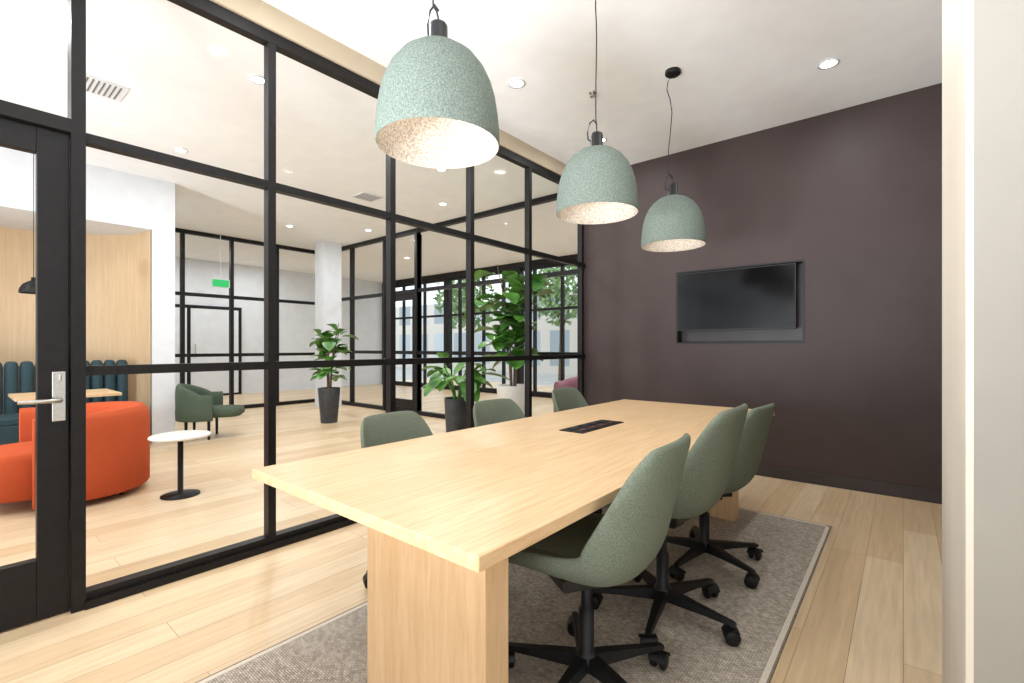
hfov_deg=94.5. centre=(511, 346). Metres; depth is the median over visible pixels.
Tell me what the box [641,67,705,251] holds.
pendant lamp
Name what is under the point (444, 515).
conference table
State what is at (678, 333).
trim
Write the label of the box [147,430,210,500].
side table
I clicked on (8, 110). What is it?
door frame
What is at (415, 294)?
frame
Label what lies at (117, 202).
wall
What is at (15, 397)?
cafe table
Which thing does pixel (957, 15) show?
trim
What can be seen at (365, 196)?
ceiling vent
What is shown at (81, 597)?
wall
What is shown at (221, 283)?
exit sign
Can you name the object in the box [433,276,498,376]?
street tree
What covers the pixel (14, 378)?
banquette
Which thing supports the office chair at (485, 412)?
on the area rug
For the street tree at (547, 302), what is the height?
4.926 m
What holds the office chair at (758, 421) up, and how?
on the area rug
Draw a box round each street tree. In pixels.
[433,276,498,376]
[532,265,576,380]
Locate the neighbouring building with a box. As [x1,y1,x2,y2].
[396,292,576,374]
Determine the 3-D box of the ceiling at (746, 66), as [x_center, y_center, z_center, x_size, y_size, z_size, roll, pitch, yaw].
[0.571,-2.120,0.501,6.160,0.200,8.500,0,0,40]
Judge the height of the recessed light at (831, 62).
0.007 m
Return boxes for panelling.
[0,227,150,442]
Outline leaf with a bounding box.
[0,117,68,631]
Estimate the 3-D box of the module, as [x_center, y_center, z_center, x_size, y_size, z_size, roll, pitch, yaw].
[0.469,0.455,2.740,0.150,0.011,0.480,0,0,40]
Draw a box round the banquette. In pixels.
[0,360,127,444]
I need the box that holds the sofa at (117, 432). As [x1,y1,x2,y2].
[0,401,149,509]
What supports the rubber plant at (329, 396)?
on the floor
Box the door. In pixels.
[175,304,241,394]
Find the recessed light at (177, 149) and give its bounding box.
[173,147,187,152]
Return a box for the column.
[315,241,341,406]
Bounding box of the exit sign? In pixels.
[211,233,229,287]
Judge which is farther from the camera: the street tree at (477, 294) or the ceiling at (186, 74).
the street tree at (477, 294)
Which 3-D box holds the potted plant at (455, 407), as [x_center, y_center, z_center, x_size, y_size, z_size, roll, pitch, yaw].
[-0.513,0.625,4.960,0.832,1.149,1.100,0,0,40]
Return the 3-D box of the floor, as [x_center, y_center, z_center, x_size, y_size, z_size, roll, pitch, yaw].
[-1.930,1.250,6.139,17.200,0.100,17.000,0,0,40]
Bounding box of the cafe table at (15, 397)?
[8,389,121,401]
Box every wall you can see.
[0,147,174,442]
[67,0,585,613]
[175,257,381,393]
[382,254,576,397]
[584,83,941,490]
[974,0,1023,682]
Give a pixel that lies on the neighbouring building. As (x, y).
(548, 335)
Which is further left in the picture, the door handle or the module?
the door handle
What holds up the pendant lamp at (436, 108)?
hanging from the ceiling at (746, 66)
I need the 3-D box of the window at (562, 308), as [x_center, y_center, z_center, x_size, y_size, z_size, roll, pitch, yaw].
[1.023,-0.375,11.120,12.900,3.150,0.084,0,0,40]
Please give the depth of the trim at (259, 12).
3.06 m
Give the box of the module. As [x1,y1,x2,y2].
[559,420,623,433]
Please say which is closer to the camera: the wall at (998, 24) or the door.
the wall at (998, 24)
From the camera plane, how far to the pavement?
21.17 m
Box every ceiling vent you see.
[86,74,129,101]
[351,192,383,201]
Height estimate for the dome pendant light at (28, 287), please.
1.560 m
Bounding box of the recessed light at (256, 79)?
[248,75,263,84]
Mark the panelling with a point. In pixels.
(118, 267)
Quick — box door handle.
[17,371,65,421]
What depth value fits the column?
9.46 m
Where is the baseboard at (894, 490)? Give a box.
[755,465,941,503]
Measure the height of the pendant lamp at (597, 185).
1.280 m
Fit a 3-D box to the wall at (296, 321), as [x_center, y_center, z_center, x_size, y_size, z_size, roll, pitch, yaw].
[-7.468,-0.450,11.564,0.150,3.300,10.300,0,0,40]
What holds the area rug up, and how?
on the floor
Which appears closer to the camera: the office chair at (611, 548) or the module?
the office chair at (611, 548)
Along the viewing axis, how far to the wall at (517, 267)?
13.36 m
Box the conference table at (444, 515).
[252,399,774,682]
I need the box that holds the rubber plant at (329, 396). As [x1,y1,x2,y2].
[309,323,358,423]
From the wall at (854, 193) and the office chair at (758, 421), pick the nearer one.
the office chair at (758, 421)
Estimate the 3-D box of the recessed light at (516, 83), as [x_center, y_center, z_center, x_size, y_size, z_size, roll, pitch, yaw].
[0.034,-2.015,3.619,0.136,0.007,0.136,0,0,40]
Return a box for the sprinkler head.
[589,90,594,97]
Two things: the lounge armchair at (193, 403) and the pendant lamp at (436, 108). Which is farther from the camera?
the lounge armchair at (193, 403)
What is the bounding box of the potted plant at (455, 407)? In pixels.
[420,352,510,432]
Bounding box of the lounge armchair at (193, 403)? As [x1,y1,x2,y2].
[175,384,244,439]
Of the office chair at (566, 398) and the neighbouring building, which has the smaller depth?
the office chair at (566, 398)
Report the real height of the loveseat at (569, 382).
0.760 m
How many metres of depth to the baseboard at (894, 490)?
3.95 m
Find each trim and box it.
[210,0,565,175]
[676,260,803,343]
[942,0,973,682]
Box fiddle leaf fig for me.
[463,265,555,414]
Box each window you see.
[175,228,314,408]
[396,263,576,391]
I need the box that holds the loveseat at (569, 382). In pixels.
[553,376,576,412]
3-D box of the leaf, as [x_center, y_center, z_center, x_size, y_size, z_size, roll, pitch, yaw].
[-2.329,0.116,1.781,0.050,2.152,0.967,0,0,40]
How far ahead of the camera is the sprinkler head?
3.74 m
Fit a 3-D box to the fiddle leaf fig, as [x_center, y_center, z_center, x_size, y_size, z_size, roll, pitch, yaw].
[0.053,0.078,6.186,1.140,2.244,1.064,0,0,-31]
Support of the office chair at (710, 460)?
on the area rug
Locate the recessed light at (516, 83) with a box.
[508,78,524,88]
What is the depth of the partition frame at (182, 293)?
9.02 m
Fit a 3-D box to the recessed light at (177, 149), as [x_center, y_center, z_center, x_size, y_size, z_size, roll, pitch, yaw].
[-3.530,-2.095,5.036,0.136,0.007,0.136,0,0,40]
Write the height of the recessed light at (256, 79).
0.007 m
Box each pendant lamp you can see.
[375,0,499,168]
[556,0,638,223]
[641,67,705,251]
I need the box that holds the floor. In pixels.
[0,378,941,682]
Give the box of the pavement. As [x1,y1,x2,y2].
[396,367,576,385]
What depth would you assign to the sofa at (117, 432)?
3.65 m
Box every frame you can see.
[0,99,70,134]
[342,193,576,418]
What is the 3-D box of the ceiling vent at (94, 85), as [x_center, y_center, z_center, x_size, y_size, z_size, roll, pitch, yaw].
[-3.330,-2.095,3.819,0.320,0.011,0.320,0,0,40]
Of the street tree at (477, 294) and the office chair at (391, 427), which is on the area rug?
the office chair at (391, 427)
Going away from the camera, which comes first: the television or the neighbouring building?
the television
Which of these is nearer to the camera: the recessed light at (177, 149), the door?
the recessed light at (177, 149)
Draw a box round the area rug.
[195,504,831,682]
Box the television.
[677,263,796,330]
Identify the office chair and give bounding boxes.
[360,411,432,588]
[473,398,525,426]
[508,433,690,682]
[552,387,602,513]
[591,403,747,646]
[667,403,774,588]
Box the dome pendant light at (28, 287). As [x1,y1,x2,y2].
[18,154,34,293]
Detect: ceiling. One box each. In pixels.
[0,0,576,281]
[262,0,941,164]
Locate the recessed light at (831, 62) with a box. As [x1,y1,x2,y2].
[817,58,839,69]

